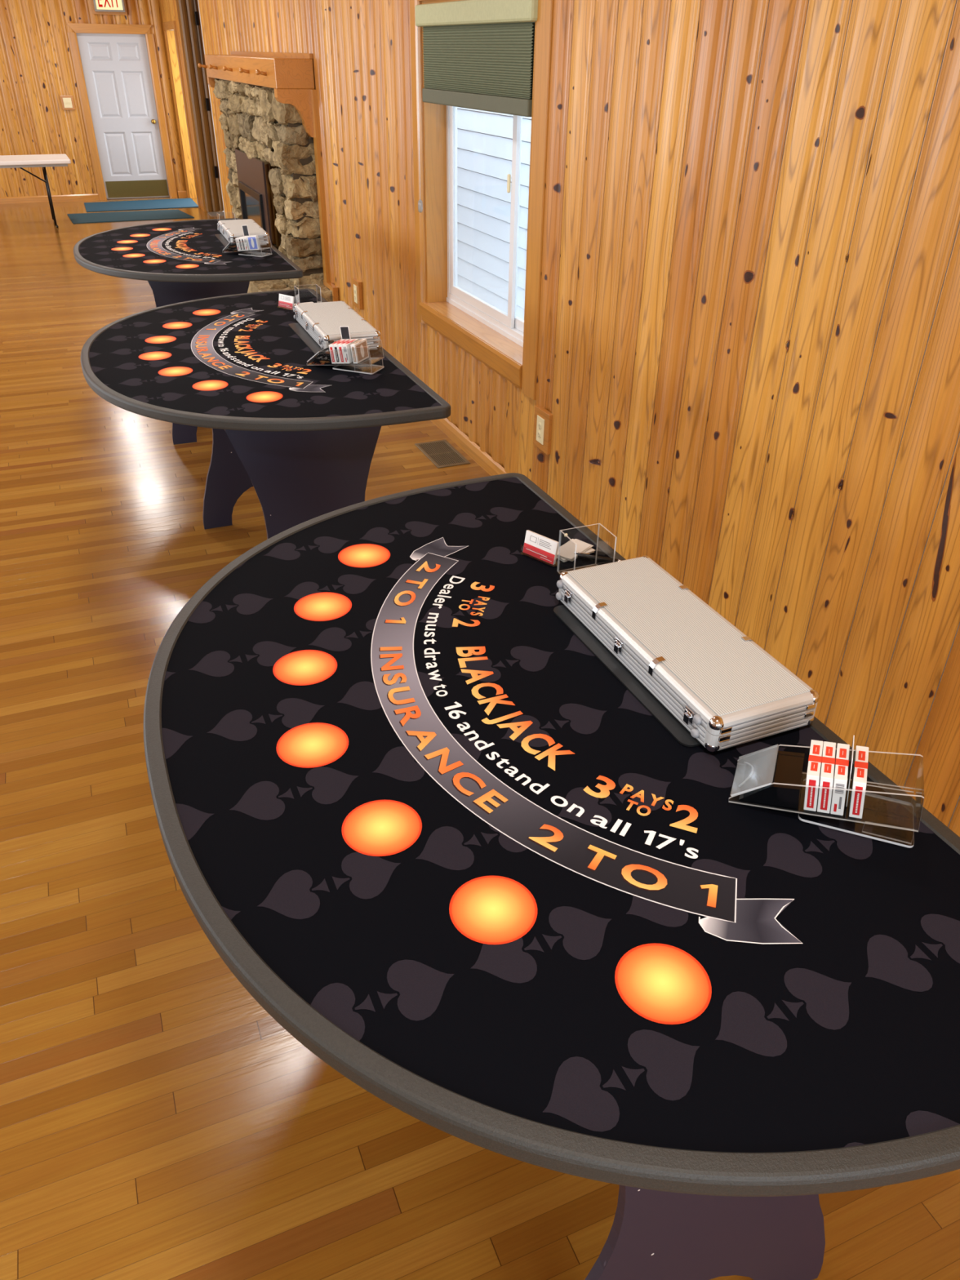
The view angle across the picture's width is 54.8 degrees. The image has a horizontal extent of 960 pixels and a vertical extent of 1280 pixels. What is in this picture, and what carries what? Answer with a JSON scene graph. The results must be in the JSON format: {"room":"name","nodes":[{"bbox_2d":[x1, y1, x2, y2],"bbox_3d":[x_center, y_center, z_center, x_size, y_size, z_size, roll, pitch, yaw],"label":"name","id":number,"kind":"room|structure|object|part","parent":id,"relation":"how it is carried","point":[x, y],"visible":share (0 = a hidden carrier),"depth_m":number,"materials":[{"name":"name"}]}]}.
{"room":"games hall","nodes":[
{"label":"games hall","id":0,"kind":"room"},
{"bbox_2d":[0,0,186,197],"bbox_3d":[-7.571,-7.192,11.912,7.000,2.950,0.028,-12,35,-19],"label":"wall","id":1,"kind":"structure","parent":0,"point":[37,68],"depth_m":12.60,"materials":[{"name":"brown wood"}]},
{"bbox_2d":[60,95,75,110],"bbox_3d":[-5.658,-7.375,12.710,0.160,0.170,0.038,-12,35,-19],"label":"light switch","id":2,"kind":"object","parent":1,"relation":"attached to","point":[68,104],"visible":1,"depth_m":12.70,"materials":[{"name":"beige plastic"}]},
{"bbox_2d":[62,97,72,107],"bbox_3d":[-5.658,-7.372,12.705,0.105,0.120,0.006,-12,35,-19],"label":"switch plate","id":3,"kind":"object","parent":2,"relation":"attached to","point":[67,102],"depth_m":12.70,"materials":[{"name":"beige plastic"}]},
{"bbox_2d":[0,190,186,204],"bbox_3d":[-7.583,-5.977,12.671,7.000,0.085,0.018,-12,35,-19],"label":"baseboard","id":4,"kind":"structure","parent":1,"relation":"attached to","point":[94,197],"depth_m":13.20,"materials":[{"name":"brown wood"}]},
{"bbox_2d":[90,0,127,14],"bbox_3d":[-4.940,-8.517,12.295,0.430,0.350,0.085,-12,35,-19],"label":"exit sign","id":5,"kind":"object","parent":1,"relation":"attached to","point":[99,6],"visible":1,"depth_m":12.33,"materials":[{"name":"white plastic"}]},
{"bbox_3d":[-4.930,-8.504,12.274,0.330,0.244,0.018,-12,35,-19],"label":"lit panel","id":6,"kind":"part","parent":5,"relation":"part of","materials":[{"name":"white plastic"}]},
{"bbox_2d":[65,22,177,199],"bbox_3d":[-5.024,-7.419,13.083,1.105,2.140,0.135,-12,35,-19],"label":"door","id":7,"kind":"structure","parent":1,"relation":"in","point":[116,66],"depth_m":13.04,"materials":[{"name":"white paint"}]},
{"bbox_3d":[-5.466,-7.252,12.906,0.107,2.037,0.026,-12,35,-19],"label":"casing","id":8,"kind":"part","parent":7,"relation":"part of","materials":[{"name":"brown wood"}]},
{"bbox_3d":[-5.183,-8.027,12.627,0.290,0.210,0.016,-12,35,-19],"label":"panel","id":9,"kind":"part","parent":7,"relation":"part of","materials":[{"name":"white paint"}]},
{"bbox_3d":[-5.189,-7.596,12.901,0.290,0.570,0.016,-12,35,-19],"label":"panel","id":10,"kind":"part","parent":7,"relation":"part of","materials":[{"name":"white paint"}]},
{"bbox_3d":[-4.992,-8.252,12.498,1.105,0.105,0.027,-12,35,-19],"label":"head casing","id":11,"kind":"part","parent":7,"relation":"part of","materials":[{"name":"brown wood"}]},
{"bbox_3d":[-5.198,-6.976,13.296,0.290,0.560,0.016,-12,35,-19],"label":"panel","id":12,"kind":"part","parent":7,"relation":"part of","materials":[{"name":"white paint"}]},
{"bbox_3d":[-4.841,-8.099,12.750,0.290,0.210,0.016,-12,35,-19],"label":"panel","id":13,"kind":"part","parent":7,"relation":"part of","materials":[{"name":"white paint"}]},
{"bbox_3d":[-4.847,-7.669,13.024,0.290,0.570,0.016,-12,35,-19],"label":"panel","id":14,"kind":"part","parent":7,"relation":"part of","materials":[{"name":"white paint"}]},
{"bbox_3d":[-5.027,-6.625,13.591,0.853,0.215,0.008,-12,35,-19],"label":"kick plate","id":15,"kind":"part","parent":7,"relation":"part of","materials":[{"name":"gold metal"}]},
{"bbox_3d":[-4.856,-7.049,13.418,0.290,0.560,0.016,-12,35,-19],"label":"panel","id":16,"kind":"part","parent":7,"relation":"part of","materials":[{"name":"white paint"}]},
{"bbox_3d":[-4.545,-7.449,13.237,0.107,2.037,0.026,-12,35,-19],"label":"casing","id":17,"kind":"part","parent":7,"relation":"part of","materials":[{"name":"brown wood"}]},
{"bbox_2d":[0,196,959,1279],"bbox_3d":[-3.830,-1.153,5.346,7.170,0.100,19.400,-12,35,-19],"label":"floor","id":18,"kind":"structure","parent":0,"point":[157,1122],"depth_m":2.17,"materials":[{"name":"brown wood"}]},
{"bbox_2d":[0,154,71,227],"bbox_3d":[-5.859,-5.391,11.174,1.820,0.744,0.760,-13,35,-21],"label":"folding table","id":19,"kind":"object","parent":18,"relation":"on","point":[43,161],"visible":1,"depth_m":11.02,"materials":[{"name":"white plastic"}]},
{"bbox_3d":[-5.855,-5.656,11.005,1.740,0.030,0.690,-13,35,-21],"label":"under frame","id":20,"kind":"part","parent":19,"relation":"part of","materials":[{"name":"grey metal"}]},
{"bbox_2d":[66,208,194,223],"bbox_3d":[-4.597,-5.577,12.182,1.530,0.008,0.820,-12,35,-19],"label":"door mat","id":21,"kind":"object","parent":18,"relation":"on","point":[80,218],"visible":1,"depth_m":12.14,"materials":[{"name":"fabric"}]},
{"bbox_2d":[84,198,198,212],"bbox_3d":[-4.781,-6.143,13.067,1.500,0.008,0.940,-12,35,-19],"label":"door mat","id":22,"kind":"object","parent":18,"relation":"on","point":[176,202],"visible":1,"depth_m":13.01,"materials":[{"name":"teal fabric"}]},
{"bbox_2d":[73,217,303,444],"bbox_3d":[-1.725,-1.814,5.455,1.060,0.951,1.836,-12,35,-19],"label":"table","id":23,"kind":"object","parent":18,"relation":"on","point":[184,260],"visible":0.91,"depth_m":4.91,"materials":[{"name":"black fabric"}]},
{"bbox_2d":[216,212,235,221],"bbox_3d":[-1.536,-2.534,5.616,0.096,0.100,0.072,-12,35,-19],"label":"tray","id":24,"kind":"object","parent":23,"relation":"on","point":[233,214],"visible":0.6,"depth_m":5.60,"materials":[{"name":"clear plastic"}]},
{"bbox_2d":[214,234,263,247],"bbox_3d":[-1.399,-2.316,5.367,0.210,0.004,0.480,-11,34,-18],"label":"board","id":25,"kind":"object","parent":23,"relation":"on","point":[222,239],"visible":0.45,"depth_m":5.37,"materials":[{"name":"plastic"}]},
{"bbox_2d":[217,218,269,245],"bbox_3d":[-1.375,-2.375,5.392,0.238,0.070,0.544,-11,34,-18],"label":"case","id":26,"kind":"object","parent":25,"relation":"on","point":[231,229],"visible":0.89,"depth_m":5.29,"materials":[{"name":"metal"}]},
{"bbox_2d":[222,235,271,257],"bbox_3d":[-1.260,-2.137,4.999,0.259,0.094,0.097,14,35,19],"label":"shoe","id":27,"kind":"object","parent":23,"relation":"on","point":[232,247],"visible":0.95,"depth_m":5.00,"materials":[{"name":"clear plastic"}]},
{"bbox_3d":[-1.353,-2.149,5.040,0.054,0.043,0.095,14,35,19],"label":"plate","id":28,"kind":"part","parent":27,"relation":"part of","materials":[{"name":"clear plastic"}]},
{"bbox_2d":[235,235,244,250],"bbox_3d":[-1.284,-2.145,5.006,0.025,0.066,0.087,14,35,19],"label":"pack","id":29,"kind":"object","parent":27,"relation":"on","point":[237,238],"visible":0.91,"depth_m":4.97},
{"bbox_2d":[238,235,246,250],"bbox_3d":[-1.267,-2.143,4.999,0.025,0.066,0.088,14,35,19],"label":"pack","id":30,"kind":"object","parent":27,"relation":"on","point":[239,238],"visible":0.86,"depth_m":4.96},
{"bbox_2d":[241,225,249,235],"bbox_3d":[-1.268,-2.202,5.026,0.046,0.095,0.002,14,35,19],"label":"card","id":31,"kind":"object","parent":27,"relation":"in","point":[245,228],"visible":0.54,"depth_m":5.01,"materials":[{"name":"black paper"}]},
{"bbox_3d":[-1.261,-2.113,5.015,0.256,0.034,0.091,14,35,19],"label":"floor plate","id":32,"kind":"part","parent":27,"relation":"part of","materials":[{"name":"clear plastic"}]},
{"bbox_2d":[240,235,252,250],"bbox_3d":[-1.251,-2.140,4.992,0.025,0.066,0.088,14,35,19],"label":"pack","id":33,"kind":"object","parent":27,"relation":"on","point":[242,238],"visible":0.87,"depth_m":4.96},
{"bbox_2d":[243,235,253,250],"bbox_3d":[-1.234,-2.138,4.985,0.025,0.066,0.087,14,35,19],"label":"pack","id":34,"kind":"object","parent":27,"relation":"on","point":[246,242],"visible":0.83,"depth_m":4.95},
{"bbox_2d":[246,235,260,250],"bbox_3d":[-1.208,-2.119,4.939,0.070,0.077,0.018,14,35,19],"label":"pack","id":35,"kind":"object","parent":27,"relation":"on","point":[253,241],"visible":1,"depth_m":4.93},
{"bbox_3d":[-1.215,-2.088,5.007,0.158,0.004,0.097,14,35,19],"label":"plate","id":36,"kind":"part","parent":27,"relation":"part of","materials":[{"name":"clear plastic"}]},
{"bbox_2d":[80,288,450,539],"bbox_3d":[-0.927,-0.685,3.698,1.060,0.951,1.836,-12,35,-19],"label":"table","id":37,"kind":"object","parent":18,"relation":"on","point":[304,437],"visible":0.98,"depth_m":3.14,"materials":[{"name":"black fabric"}]},
{"bbox_2d":[278,293,294,309],"bbox_3d":[-0.831,-1.453,3.975,0.094,0.054,0.028,23,38,30],"label":"card holder","id":38,"kind":"object","parent":37,"relation":"on","point":[286,301],"visible":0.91,"depth_m":3.97,"materials":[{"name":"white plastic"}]},
{"bbox_2d":[293,302,313,306],"bbox_3d":[-0.760,-1.450,4.012,0.088,0.012,0.050,-16,36,-24],"label":"pile","id":39,"kind":"object","parent":37,"relation":"on","point":[305,302],"visible":0.13,"depth_m":4.02,"materials":[{"name":"white paper"}]},
{"bbox_2d":[288,322,321,354],"bbox_3d":[-0.593,-1.181,3.600,0.210,0.004,0.480,-12,35,-19],"label":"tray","id":40,"kind":"object","parent":37,"relation":"on","point":[299,330],"visible":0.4,"depth_m":3.58,"materials":[{"name":"clear plastic"}]},
{"bbox_2d":[293,300,381,350],"bbox_3d":[-0.556,-1.223,3.600,0.238,0.070,0.544,-11,34,-18],"label":"case","id":41,"kind":"object","parent":40,"relation":"on","point":[322,321],"visible":0.91,"depth_m":3.52,"materials":[{"name":"metal"}]},
{"bbox_2d":[293,284,321,304],"bbox_3d":[-0.727,-1.445,3.922,0.096,0.100,0.072,-12,35,-19],"label":"tray","id":42,"kind":"object","parent":37,"relation":"on","point":[297,288],"visible":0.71,"depth_m":3.92,"materials":[{"name":"clear plastic"}]},
{"bbox_2d":[306,339,384,374],"bbox_3d":[-0.472,-1.004,3.236,0.259,0.094,0.097,13,34,18],"label":"shoe","id":43,"kind":"object","parent":37,"relation":"on","point":[323,356],"visible":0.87,"depth_m":3.23,"materials":[{"name":"clear plastic"}]},
{"bbox_3d":[-0.566,-1.014,3.274,0.054,0.043,0.095,13,34,18],"label":"plate","id":44,"kind":"part","parent":43,"relation":"part of","materials":[{"name":"clear plastic"}]},
{"bbox_2d":[328,338,345,364],"bbox_3d":[-0.496,-1.011,3.242,0.025,0.066,0.088,13,34,18],"label":"pack","id":45,"kind":"object","parent":43,"relation":"on","point":[331,346],"visible":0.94,"depth_m":3.21},
{"bbox_2d":[333,338,349,364],"bbox_3d":[-0.479,-1.009,3.235,0.025,0.066,0.088,13,34,18],"label":"pack","id":46,"kind":"object","parent":43,"relation":"on","point":[335,346],"visible":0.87,"depth_m":3.20},
{"bbox_2d":[339,325,351,338],"bbox_3d":[-0.472,-1.063,3.261,0.045,0.085,0.002,13,34,18],"label":"card","id":47,"kind":"object","parent":43,"relation":"in","point":[344,331],"visible":0.52,"depth_m":3.25,"materials":[{"name":"black paper"}]},
{"bbox_2d":[337,338,353,364],"bbox_3d":[-0.463,-1.007,3.228,0.025,0.066,0.088,13,34,18],"label":"pack","id":48,"kind":"object","parent":43,"relation":"on","point":[340,346],"visible":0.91,"depth_m":3.20},
{"bbox_2d":[342,338,358,363],"bbox_3d":[-0.446,-1.005,3.222,0.025,0.066,0.087,13,34,18],"label":"pack","id":49,"kind":"object","parent":43,"relation":"on","point":[347,350],"visible":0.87,"depth_m":3.19},
{"bbox_3d":[-0.426,-0.955,3.244,0.158,0.004,0.097,13,34,18],"label":"plate","id":50,"kind":"part","parent":43,"relation":"part of","materials":[{"name":"clear plastic"}]},
{"bbox_2d":[350,338,368,363],"bbox_3d":[-0.416,-1.002,3.210,0.025,0.066,0.088,13,34,18],"label":"pack","id":51,"kind":"object","parent":43,"relation":"on","point":[361,353],"visible":1,"depth_m":3.19},
{"bbox_2d":[198,51,338,302],"bbox_3d":[-1.826,-3.982,8.035,0.933,1.892,3.385,-12,35,-19],"label":"fireplace","id":52,"kind":"object","parent":18,"relation":"on","point":[268,104],"visible":0.62,"depth_m":7.15,"materials":[{"name":"stone"}]},
{"bbox_3d":[-2.013,-3.722,8.281,0.006,0.470,0.880,-12,35,-19],"label":"door glass","id":53,"kind":"part","parent":52,"relation":"part of","materials":[{"name":"black"}]},
{"bbox_3d":[-2.024,-3.744,8.261,0.027,0.530,0.980,-12,35,-19],"label":"door frame","id":54,"kind":"part","parent":52,"relation":"part of","materials":[{"name":"black metal"}]},
{"bbox_2d":[204,54,315,88],"bbox_3d":[-1.896,-4.738,7.685,0.273,0.183,3.120,-12,35,-19],"label":"mantel shelf","id":55,"kind":"object","parent":52,"relation":"attached to","point":[279,71],"depth_m":6.84,"materials":[{"name":"brown wood"}]},
{"bbox_3d":[-1.780,-4.852,7.669,0.023,0.030,3.120,-12,35,-19],"label":"rail","id":56,"kind":"part","parent":52,"relation":"part of","materials":[{"name":"brown wood"}]},
{"bbox_3d":[-1.186,-3.349,6.895,0.033,1.290,0.080,-12,35,-19],"label":"trim","id":57,"kind":"part","parent":52,"relation":"part of","materials":[{"name":"brown wood"}]},
{"bbox_3d":[-1.165,-2.609,7.269,0.038,0.360,0.315,-12,35,-19],"label":"hearth trim","id":58,"kind":"part","parent":52,"relation":"part of","materials":[{"name":"brown wood"}]},
{"bbox_2d":[414,439,470,467],"bbox_3d":[-0.212,-1.038,5.152,0.188,0.006,0.380,-12,35,-19],"label":"floor vent","id":59,"kind":"object","parent":18,"relation":"in","point":[441,453],"visible":1,"depth_m":5.14,"materials":[{"name":"brown metal"}]},
{"bbox_2d":[419,441,464,465],"bbox_3d":[-0.212,-1.038,5.152,0.142,0.004,0.340,-12,35,-19],"label":"grille","id":60,"kind":"object","parent":59,"relation":"attached to","point":[440,453],"depth_m":5.15,"materials":[{"name":"brown metal"}]},
{"bbox_2d":[143,472,959,1279],"bbox_3d":[-0.021,0.511,1.839,1.060,0.951,1.836,-12,35,-20],"label":"table","id":61,"kind":"object","parent":18,"relation":"on","point":[415,816],"visible":0.98,"depth_m":1.27,"materials":[{"name":"black fabric"}]},
{"bbox_2d":[522,529,559,564],"bbox_3d":[0.134,-0.203,2.033,0.094,0.054,0.028,27,41,35],"label":"card holder","id":62,"kind":"object","parent":61,"relation":"on","point":[544,548],"visible":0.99,"depth_m":2.03,"materials":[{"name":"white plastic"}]},
{"bbox_2d":[556,538,595,562],"bbox_3d":[0.206,-0.201,2.072,0.102,0.010,0.070,-26,41,-35],"label":"pile","id":63,"kind":"object","parent":61,"relation":"on","point":[567,549],"visible":0.81,"depth_m":2.07,"materials":[{"name":"white paper"}]},
{"bbox_2d":[556,523,617,573],"bbox_3d":[0.224,-0.179,1.955,0.096,0.100,0.072,-12,35,-19],"label":"tray","id":64,"kind":"object","parent":61,"relation":"on","point":[599,524],"visible":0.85,"depth_m":1.96,"materials":[{"name":"clear plastic"}]},
{"bbox_2d":[573,551,621,562],"bbox_3d":[0.259,-0.181,2.037,0.126,0.013,0.010,10,34,14],"label":"ballpoint pen","id":65,"kind":"object","parent":61,"relation":"on","point":[581,555],"visible":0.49,"depth_m":2.04,"materials":[{"name":"black plastic"}]},
{"bbox_2d":[553,604,702,746],"bbox_3d":[0.332,0.034,1.711,0.210,0.004,0.480,-12,35,-20],"label":"board","id":66,"kind":"object","parent":61,"relation":"on","point":[615,667],"visible":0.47,"depth_m":1.65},
{"bbox_2d":[555,555,819,751],"bbox_3d":[0.361,0.000,1.698,0.238,0.070,0.544,-12,35,-20],"label":"case","id":67,"kind":"object","parent":66,"relation":"on","point":[722,686],"visible":1,"depth_m":1.61,"materials":[{"name":"metal"}]},
{"bbox_2d":[728,744,924,848],"bbox_3d":[0.509,0.205,1.358,0.259,0.094,0.097,12,34,17],"label":"shoe","id":68,"kind":"object","parent":61,"relation":"on","point":[775,778],"visible":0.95,"depth_m":1.36,"materials":[{"name":"clear plastic"}]},
{"bbox_3d":[0.414,0.196,1.395,0.054,0.043,0.095,12,34,17],"label":"plate","id":69,"kind":"part","parent":68,"relation":"part of","materials":[{"name":"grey plastic"}]},
{"bbox_2d":[803,739,823,811],"bbox_3d":[0.490,0.199,1.362,0.025,0.066,0.088,12,34,17],"label":"pack","id":70,"kind":"object","parent":68,"relation":"in","point":[813,774],"visible":1,"depth_m":1.33},
{"bbox_2d":[817,741,835,813],"bbox_3d":[0.507,0.200,1.355,0.025,0.066,0.088,12,34,17],"label":"pack","id":71,"kind":"object","parent":68,"relation":"in","point":[828,763],"visible":1,"depth_m":1.33},
{"bbox_2d":[830,742,849,815],"bbox_3d":[0.525,0.202,1.349,0.025,0.066,0.087,12,34,17],"label":"pack","id":72,"kind":"object","parent":68,"relation":"in","point":[842,762],"visible":1,"depth_m":1.32},
{"bbox_2d":[845,735,854,806],"bbox_3d":[0.537,0.190,1.343,0.012,0.088,0.060,12,34,17],"label":"card","id":73,"kind":"object","parent":68,"relation":"in","point":[852,748],"visible":1,"depth_m":1.33,"materials":[{"name":"white paper"}]},
{"bbox_3d":[0.556,0.253,1.367,0.158,0.004,0.097,12,34,17],"label":"plate","id":74,"kind":"part","parent":68,"relation":"part of","materials":[{"name":"clear plastic"}]},
{"bbox_2d":[848,745,868,818],"bbox_3d":[0.548,0.205,1.339,0.025,0.066,0.088,13,34,18],"label":"pack","id":75,"kind":"object","parent":68,"relation":"on","point":[859,782],"visible":1,"depth_m":1.31},
{"bbox_2d":[457,106,531,320],"bbox_3d":[0.493,-3.321,6.291,0.050,3.451,11.700,-12,35,-19],"label":"wall","id":76,"kind":"structure","parent":0,"point":[484,138],"depth_m":7.35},
{"bbox_2d":[160,0,959,836],"bbox_3d":[-0.592,-3.127,5.683,0.192,2.950,19.400,-12,35,-19],"label":"wall","id":77,"kind":"structure","parent":0,"point":[371,172],"depth_m":2.84,"materials":[{"name":"brown wood"}]},
{"bbox_2d":[163,21,173,30],"bbox_3d":[-4.105,-8.111,12.226,0.026,0.090,1.000,-12,35,-19],"label":"trim","id":78,"kind":"structure","parent":77,"relation":"attached to","point":[168,25],"depth_m":12.20,"materials":[{"name":"brown wood"}]},
{"bbox_2d":[162,22,189,197],"bbox_3d":[-4.330,-7.508,13.211,0.026,2.170,0.100,-12,35,-19],"label":"trim","id":79,"kind":"structure","parent":77,"relation":"attached to","point":[164,31],"depth_m":13.16,"materials":[{"name":"brown wood"}]},
{"bbox_2d":[166,30,196,198],"bbox_3d":[-3.966,-7.228,12.864,0.304,2.080,1.000,-12,35,-19],"label":"trim","id":80,"kind":"structure","parent":77,"relation":"attached to","point":[170,33],"depth_m":13.16,"materials":[{"name":"brown wood"}]},
{"bbox_2d":[172,20,200,208],"bbox_3d":[-3.906,-6.959,12.358,0.026,2.170,0.100,-12,35,-19],"label":"trim","id":81,"kind":"structure","parent":77,"relation":"attached to","point":[173,21],"depth_m":12.29,"materials":[{"name":"brown wood"}]},
{"bbox_2d":[175,0,205,211],"bbox_3d":[-3.660,-6.957,11.960,0.184,2.600,0.030,-12,35,-19],"label":"trim","id":82,"kind":"structure","parent":77,"relation":"attached to","point":[176,1],"depth_m":11.93,"materials":[{"name":"brown wood"}]},
{"bbox_2d":[197,0,225,218],"bbox_3d":[-2.981,-6.079,10.594,0.182,2.600,0.030,-12,35,-19],"label":"trim","id":83,"kind":"structure","parent":77,"relation":"attached to","point":[197,0],"depth_m":10.64,"materials":[{"name":"brown wood"}]},
{"bbox_2d":[351,278,363,309],"bbox_3d":[-0.872,-2.456,6.569,0.034,0.185,0.150,-12,35,-19],"label":"wall outlet","id":84,"kind":"object","parent":77,"relation":"attached to","point":[357,286],"visible":1,"depth_m":6.54,"materials":[{"name":"beige plastic"}]},
{"bbox_3d":[-0.883,-2.454,6.565,0.005,0.120,0.072,-12,35,-19],"label":"plate","id":85,"kind":"part","parent":84,"relation":"part of","materials":[{"name":"beige plastic"}]},
{"bbox_2d":[431,417,506,475],"bbox_3d":[0.973,0.268,3.052,0.022,0.085,10.720,-12,35,-19],"label":"baseboard","id":86,"kind":"structure","parent":77,"relation":"attached to","point":[482,459],"depth_m":5.11,"materials":[{"name":"brown wood"}]},
{"bbox_2d":[409,0,553,399],"bbox_3d":[0.033,-2.225,4.461,0.204,1.665,1.610,-12,35,-19],"label":"window","id":87,"kind":"structure","parent":77,"relation":"in","point":[464,319],"depth_m":4.79,"materials":[{"name":"brown wood"}]},
{"bbox_3d":[-0.333,-2.581,5.012,0.026,1.665,0.117,-12,35,-19],"label":"casing","id":88,"kind":"part","parent":87,"relation":"part of","materials":[{"name":"brown wood"}]},
{"bbox_3d":[-0.073,-1.577,4.878,0.030,0.117,1.398,-12,35,-19],"label":"casing","id":89,"kind":"part","parent":87,"relation":"part of","materials":[{"name":"brown wood"}]},
{"bbox_3d":[0.004,-1.620,4.855,0.145,0.020,1.348,-12,35,-19],"label":"sill","id":90,"kind":"part","parent":87,"relation":"part of","materials":[{"name":"brown wood"}]},
{"bbox_2d":[414,0,537,213],"bbox_3d":[-0.046,-2.393,4.279,0.070,0.932,1.345,-12,35,-19],"label":"window blind","id":91,"kind":"object","parent":87,"relation":"attached to","point":[478,54],"visible":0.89,"depth_m":4.05,"materials":[{"name":"green fabric"}]},
{"bbox_3d":[-0.315,-2.704,4.783,0.007,0.810,0.003,3,33,3],"label":"pull cord","id":92,"kind":"part","parent":91,"relation":"part of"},
{"bbox_3d":[-0.042,-2.748,4.052,0.050,0.090,1.345,-12,35,-19],"label":"head rail","id":93,"kind":"part","parent":91,"relation":"part of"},
{"bbox_3d":[-0.036,-2.472,4.245,0.036,0.062,1.265,-12,35,-19],"label":"rail","id":94,"kind":"part","parent":91,"relation":"part of","materials":[{"name":"plastic"}]},
{"bbox_3d":[0.095,-2.251,4.494,0.058,1.435,1.350,-12,35,-19],"label":"vinyl frame","id":95,"kind":"part","parent":87,"relation":"part of","materials":[{"name":"white plastic"}]},
{"bbox_3d":[0.008,-2.350,4.648,0.020,1.335,0.855,-12,35,-19],"label":"sash frame","id":96,"kind":"part","parent":87,"relation":"part of","materials":[{"name":"white plastic"}]},
{"bbox_3d":[0.258,-2.060,4.198,0.020,1.335,0.485,-12,35,-19],"label":"sash frame","id":97,"kind":"part","parent":87,"relation":"part of","materials":[{"name":"white plastic"}]},
{"bbox_3d":[0.236,-1.843,3.865,0.026,1.665,0.147,-12,35,-19],"label":"casing","id":98,"kind":"part","parent":87,"relation":"part of","materials":[{"name":"brown wood"}]},
{"bbox_2d":[533,404,552,454],"bbox_3d":[0.286,-0.961,4.233,0.034,0.185,0.150,-12,35,-19],"label":"wall outlet","id":99,"kind":"object","parent":77,"relation":"attached to","point":[543,418],"visible":1,"depth_m":4.21,"materials":[{"name":"brown wood"}]},
{"bbox_2d":[537,422,541,429],"bbox_3d":[0.272,-0.975,4.218,0.002,0.033,0.032,-12,35,-19],"label":"socket","id":100,"kind":"object","parent":99,"relation":"attached to","point":[539,423],"depth_m":4.22,"materials":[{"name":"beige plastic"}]},
{"bbox_3d":[0.275,-0.959,4.229,0.005,0.120,0.072,-12,35,-19],"label":"plate","id":101,"kind":"part","parent":99,"relation":"part of","materials":[{"name":"beige plastic"}]},
{"bbox_3d":[-2.833,-5.501,12.205,0.930,0.100,1.780,-12,35,-19],"label":"floor","id":102,"kind":"structure","parent":0,"visible":0},
{"bbox_2d":[207,211,224,216],"bbox_3d":[-3.399,-5.753,12.484,0.490,0.012,0.300,-12,35,-19],"label":"threshold","id":103,"kind":"object","parent":102,"relation":"on","point":[222,213],"visible":0.36,"depth_m":12.42,"materials":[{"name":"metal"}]},
{"bbox_3d":[-2.420,-6.715,11.887,0.100,3.100,2.180,-12,35,-19],"label":"wall","id":104,"kind":"structure","parent":0,"visible":0},
{"bbox_2d":[177,0,223,211],"bbox_3d":[-3.189,-7.001,12.049,1.098,2.570,0.090,-12,35,-19],"label":"door","id":105,"kind":"structure","parent":104,"relation":"in","point":[188,10],"depth_m":11.90,"materials":[{"name":"brown wood"}]},
{"bbox_3d":[-3.499,-7.623,11.463,0.015,0.900,0.020,-12,35,-19],"label":"closer rod","id":106,"kind":"part","parent":105,"relation":"part of","materials":[{"name":"metal"}]}
]}

